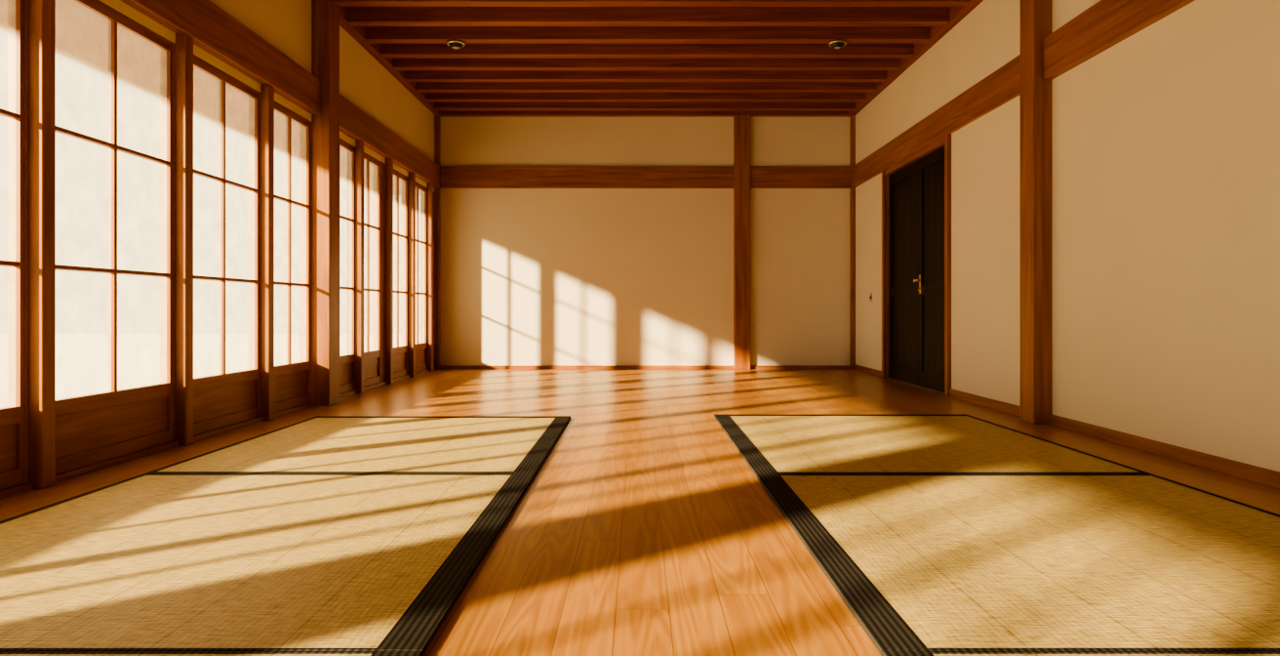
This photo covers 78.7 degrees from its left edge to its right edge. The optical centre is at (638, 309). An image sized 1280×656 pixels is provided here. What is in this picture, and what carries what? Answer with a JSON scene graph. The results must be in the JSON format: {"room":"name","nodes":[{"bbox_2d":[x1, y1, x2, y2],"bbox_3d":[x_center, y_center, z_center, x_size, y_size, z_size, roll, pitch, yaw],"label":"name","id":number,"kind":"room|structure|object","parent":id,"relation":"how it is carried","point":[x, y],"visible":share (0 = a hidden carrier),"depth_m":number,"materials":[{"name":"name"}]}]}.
{"room":"japanese tatami room","nodes":[
{"label":"japanese tatami room","id":0,"kind":"room"},
{"bbox_2d":[99,0,434,191],"bbox_3d":[-2.795,-2.145,3.230,0.150,1.170,14.460,0,0,0],"label":"wall","id":1,"kind":"structure","parent":0,"point":[285,24],"depth_m":7.15,"materials":[{"name":"paint"}]},
{"bbox_2d":[0,0,24,489],"bbox_3d":[-2.750,-0.395,3.010,0.050,2.330,0.900,0,0,0],"label":"window","id":2,"kind":"structure","parent":1,"relation":"in","point":[12,418],"depth_m":3.44,"materials":[{"name":"brown wood"}]},
{"bbox_2d":[55,0,172,474],"bbox_3d":[-2.750,-0.395,4.070,0.050,2.330,0.980,0,0,0],"label":"window","id":3,"kind":"structure","parent":1,"relation":"in","point":[91,428],"depth_m":4.06,"materials":[{"name":"brown wood"}]},
{"bbox_2d":[0,0,420,195],"bbox_3d":[-3.500,-1.870,0.230,1.260,0.100,24.460,0,0,0],"label":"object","id":4,"kind":"object","parent":1,"relation":"attached to","point":[81,36],"visible":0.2,"depth_m":5.86,"materials":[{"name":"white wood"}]},
{"bbox_2d":[0,366,435,498],"bbox_3d":[-2.750,0.785,3.180,0.100,0.030,14.360,0,0,0],"label":"trim","id":5,"kind":"structure","parent":1,"relation":"attached to","point":[13,490],"depth_m":4.34,"materials":[{"name":"brown wood"}]},
{"bbox_2d":[7,0,434,488],"bbox_3d":[-2.730,-0.410,3.180,0.140,2.420,14.360,0,0,0],"label":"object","id":6,"kind":"structure","parent":1,"relation":"attached to","point":[39,15],"depth_m":4.58,"materials":[{"name":"brown wood"}]},
{"bbox_2d":[193,54,259,435],"bbox_3d":[-2.750,-0.395,5.140,0.050,2.330,0.920,0,0,0],"label":"window","id":7,"kind":"structure","parent":1,"relation":"in","point":[221,399],"depth_m":5.14,"materials":[{"name":"brown wood"}]},
{"bbox_2d":[120,0,439,187],"bbox_3d":[-2.715,-1.765,3.190,0.130,0.290,14.380,0,0,0],"label":"trim","id":8,"kind":"structure","parent":1,"relation":"attached to","point":[214,30],"depth_m":5.57,"materials":[{"name":"brown wood"}]},
{"bbox_2d":[274,100,309,411],"bbox_3d":[-2.750,-0.395,6.115,0.050,2.330,0.690,0,0,0],"label":"window","id":9,"kind":"structure","parent":1,"relation":"in","point":[291,380],"depth_m":6.11,"materials":[{"name":"brown wood"}]},
{"bbox_2d":[299,0,339,405],"bbox_3d":[-2.695,-0.885,6.590,0.250,3.370,0.220,0,0,0],"label":"pillar","id":10,"kind":"structure","parent":1,"relation":"attached to","point":[324,127],"depth_m":6.48,"materials":[{"name":"brown wood"}]},
{"bbox_2d":[339,138,354,394],"bbox_3d":[-2.750,-0.395,7.110,0.050,2.330,0.740,0,0,0],"label":"window","id":11,"kind":"structure","parent":1,"relation":"in","point":[346,361],"depth_m":7.46,"materials":[{"name":"brown wood"}]},
{"bbox_2d":[363,152,380,386],"bbox_3d":[-2.750,-0.395,7.890,0.050,2.330,0.660,0,0,0],"label":"window","id":12,"kind":"structure","parent":1,"relation":"in","point":[372,358],"depth_m":8.09,"materials":[{"name":"brown wood"}]},
{"bbox_2d":[336,6,442,117],"bbox_3d":[-2.670,-2.655,3.230,0.100,0.150,14.460,0,0,0],"label":"trim","id":13,"kind":"structure","parent":1,"relation":"attached to","point":[357,32],"depth_m":8.08,"materials":[{"name":"brown wood"}]},
{"bbox_2d":[393,168,407,378],"bbox_3d":[-2.750,-0.395,8.860,0.050,2.330,0.680,0,0,0],"label":"window","id":14,"kind":"structure","parent":1,"relation":"in","point":[400,353],"depth_m":9.01,"materials":[{"name":"white paper"}]},
{"bbox_2d":[415,181,426,372],"bbox_3d":[-2.750,-0.395,9.655,0.050,2.330,0.710,0,0,0],"label":"window","id":15,"kind":"structure","parent":1,"relation":"in","point":[420,348],"depth_m":9.86,"materials":[{"name":"white paper"}]},
{"bbox_2d":[434,115,440,369],"bbox_3d":[-2.715,-0.890,10.425,0.110,3.380,0.130,0,0,0],"label":"trim","id":16,"kind":"structure","parent":1,"relation":"attached to","point":[437,119],"depth_m":10.36,"materials":[{"name":"brown wood"}]},
{"bbox_2d":[0,368,1279,655],"bbox_3d":[0.080,0.860,3.230,5.900,0.120,14.760,0,0,0],"label":"floor","id":17,"kind":"structure","parent":0,"point":[644,529],"depth_m":3.21,"materials":[{"name":"brown wood"}]},
{"bbox_2d":[0,650,421,655],"bbox_3d":[-1.435,0.792,0.823,1.870,0.016,1.945,0,0,0],"label":"mat","id":18,"kind":"object","parent":17,"relation":"on","point":[2,653],"visible":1,"depth_m":1.78,"materials":[{"name":"beige wicker"}]},
{"bbox_2d":[0,473,534,655],"bbox_3d":[-1.435,0.792,2.770,1.870,0.016,1.940,0,0,0],"label":"mat","id":19,"kind":"object","parent":17,"relation":"on","point":[144,561],"visible":0.89,"depth_m":2.43,"materials":[{"name":"beige wicker"}]},
{"bbox_2d":[145,415,570,475],"bbox_3d":[-1.435,0.792,4.742,1.870,0.016,1.995,0,0,0],"label":"mat","id":20,"kind":"object","parent":17,"relation":"on","point":[318,444],"visible":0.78,"depth_m":4.41,"materials":[{"name":"beige wicker"}]},
{"bbox_2d":[714,413,1149,475],"bbox_3d":[1.505,0.792,4.787,1.890,0.016,2.105,0,0,0],"label":"mat","id":21,"kind":"object","parent":17,"relation":"on","point":[768,443],"visible":0.84,"depth_m":4.47,"materials":[{"name":"beige wicker"}]},
{"bbox_2d":[756,473,1279,655],"bbox_3d":[1.505,0.792,2.765,1.890,0.016,1.930,0,0,0],"label":"mat","id":22,"kind":"object","parent":17,"relation":"on","point":[921,561],"visible":0.93,"depth_m":2.48,"materials":[{"name":"beige wicker"}]},
{"bbox_2d":[882,650,1279,655],"bbox_3d":[1.505,0.792,0.823,1.890,0.016,1.945,0,0,0],"label":"mat","id":23,"kind":"object","parent":17,"relation":"on","point":[885,653],"visible":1,"depth_m":1.78,"materials":[{"name":"beige wicker"}]},
{"bbox_2d":[440,116,849,364],"bbox_3d":[0.080,-0.965,10.535,5.900,3.530,0.150,0,0,0],"label":"wall","id":24,"kind":"structure","parent":0,"point":[530,276],"depth_m":10.46,"materials":[{"name":"paint"}]},
{"bbox_2d":[440,364,733,368],"bbox_3d":[-0.695,0.775,10.450,3.930,0.050,0.020,0,0,0],"label":"baseboard","id":25,"kind":"structure","parent":24,"relation":"attached to","point":[441,366],"depth_m":10.44,"materials":[{"name":"brown wood"}]},
{"bbox_2d":[440,165,850,188],"bbox_3d":[0.100,-1.765,10.450,5.500,0.290,0.080,0,0,0],"label":"trim","id":26,"kind":"structure","parent":24,"relation":"attached to","point":[451,177],"depth_m":10.41,"materials":[{"name":"brown wood"}]},
{"bbox_2d":[733,115,750,369],"bbox_3d":[1.375,-0.890,10.430,0.210,3.380,0.120,0,0,0],"label":"trim","id":27,"kind":"structure","parent":24,"relation":"attached to","point":[741,123],"depth_m":10.37,"materials":[{"name":"brown wood"}]},
{"bbox_2d":[750,364,850,368],"bbox_3d":[2.155,0.775,10.450,1.350,0.050,0.020,0,0,0],"label":"baseboard","id":28,"kind":"structure","parent":24,"relation":"attached to","point":[751,366],"depth_m":10.44,"materials":[{"name":"brown wood"}]},
{"bbox_2d":[329,0,970,117],"bbox_3d":[0.080,-2.655,3.440,5.400,0.150,14.040,0,0,0],"label":"ceiling","id":29,"kind":"structure","parent":0,"point":[518,58],"depth_m":7.90,"materials":[{"name":"brown wood"}]},
{"bbox_2d":[446,39,465,49],"bbox_3d":[-1.770,-2.550,7.550,0.184,0.060,0.184,0,0,0],"label":"ceiling spotlight","id":30,"kind":"object","parent":29,"relation":"in","point":[455,44],"depth_m":7.50,"materials":[{"name":"metal"}]},
{"bbox_2d":[827,39,846,49],"bbox_3d":[1.920,-2.550,7.550,0.184,0.060,0.184,0,0,0],"label":"ceiling spotlight","id":31,"kind":"object","parent":29,"relation":"in","point":[838,44],"depth_m":7.50,"materials":[{"name":"metal"}]},
{"bbox_2d":[855,0,1279,472],"bbox_3d":[2.955,-0.965,3.230,0.150,3.530,14.460,0,0,0],"label":"wall","id":32,"kind":"structure","parent":0,"point":[1166,140],"depth_m":4.55,"materials":[{"name":"paint"}]},
{"bbox_2d":[849,115,855,369],"bbox_3d":[2.880,-0.890,10.435,0.100,3.380,0.110,0,0,0],"label":"trim","id":33,"kind":"structure","parent":32,"relation":"attached to","point":[853,117],"depth_m":10.38,"materials":[{"name":"brown wood"}]},
{"bbox_2d":[853,363,881,376],"bbox_3d":[2.870,0.765,9.765,0.020,0.070,1.230,0,0,0],"label":"baseboard","id":34,"kind":"structure","parent":32,"relation":"attached to","point":[867,370],"depth_m":9.76,"materials":[{"name":"brown wood"}]},
{"bbox_2d":[889,160,919,385],"bbox_3d":[2.930,-0.383,8.601,0.040,2.355,0.955,0,0,0],"label":"door","id":35,"kind":"structure","parent":32,"relation":"in","point":[903,182],"depth_m":8.61,"materials":[{"name":"black paint"}]},
{"bbox_2d":[846,0,983,117],"bbox_3d":[2.830,-2.655,3.230,0.100,0.150,14.460,0,0,0],"label":"trim","id":36,"kind":"structure","parent":32,"relation":"attached to","point":[956,15],"depth_m":7.79,"materials":[{"name":"brown wood"}]},
{"bbox_2d":[881,133,951,396],"bbox_3d":[2.938,-0.410,8.175,0.185,2.420,1.950,0,0,0],"label":"trim","id":37,"kind":"structure","parent":32,"relation":"attached to","point":[945,141],"depth_m":7.68,"materials":[{"name":"brown wood"}]},
{"bbox_2d":[913,146,944,392],"bbox_3d":[2.893,-0.383,7.694,0.113,2.355,0.845,0,0,0],"label":"door","id":38,"kind":"structure","parent":32,"relation":"in","point":[931,279],"depth_m":7.80,"materials":[{"name":"black paint"}]},
{"bbox_2d":[853,54,1019,187],"bbox_3d":[2.890,-1.765,8.020,0.080,0.290,4.760,0,0,0],"label":"trim","id":39,"kind":"structure","parent":32,"relation":"attached to","point":[1002,85],"depth_m":7.18,"materials":[{"name":"brown wood"}]},
{"bbox_2d":[949,388,1019,415],"bbox_3d":[2.870,0.765,6.420,0.020,0.070,1.560,0,0,0],"label":"baseboard","id":40,"kind":"structure","parent":32,"relation":"attached to","point":[984,401],"depth_m":6.44,"materials":[{"name":"brown wood"}]},
{"bbox_2d":[1019,0,1052,424],"bbox_3d":[2.840,-0.885,5.540,0.180,3.370,0.200,0,0,0],"label":"pillar","id":41,"kind":"structure","parent":32,"relation":"attached to","point":[1035,16],"depth_m":5.44,"materials":[{"name":"brown wood"}]},
{"bbox_2d":[1043,0,1195,79],"bbox_3d":[2.875,-1.745,0.720,0.110,0.290,9.440,0,0,0],"label":"trim","id":42,"kind":"structure","parent":32,"relation":"attached to","point":[1106,23],"depth_m":4.80,"materials":[{"name":"brown wood"}]},
{"bbox_2d":[1049,413,1279,488],"bbox_3d":[2.870,0.765,0.720,0.020,0.070,9.440,0,0,0],"label":"baseboard","id":43,"kind":"structure","parent":32,"relation":"attached to","point":[1266,476],"depth_m":4.15,"materials":[{"name":"brown wood"}]},
{"label":"outside","id":44,"kind":"structure","parent":0,"visible":0},
{"bbox_2d":[0,333,420,407],"bbox_3d":[-21.445,1.275,0.000,37.110,0.050,80.000,0,0,0],"label":"window panes","id":45,"kind":"structure","parent":44,"point":[81,359],"depth_m":20.20,"materials":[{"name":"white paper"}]}
]}

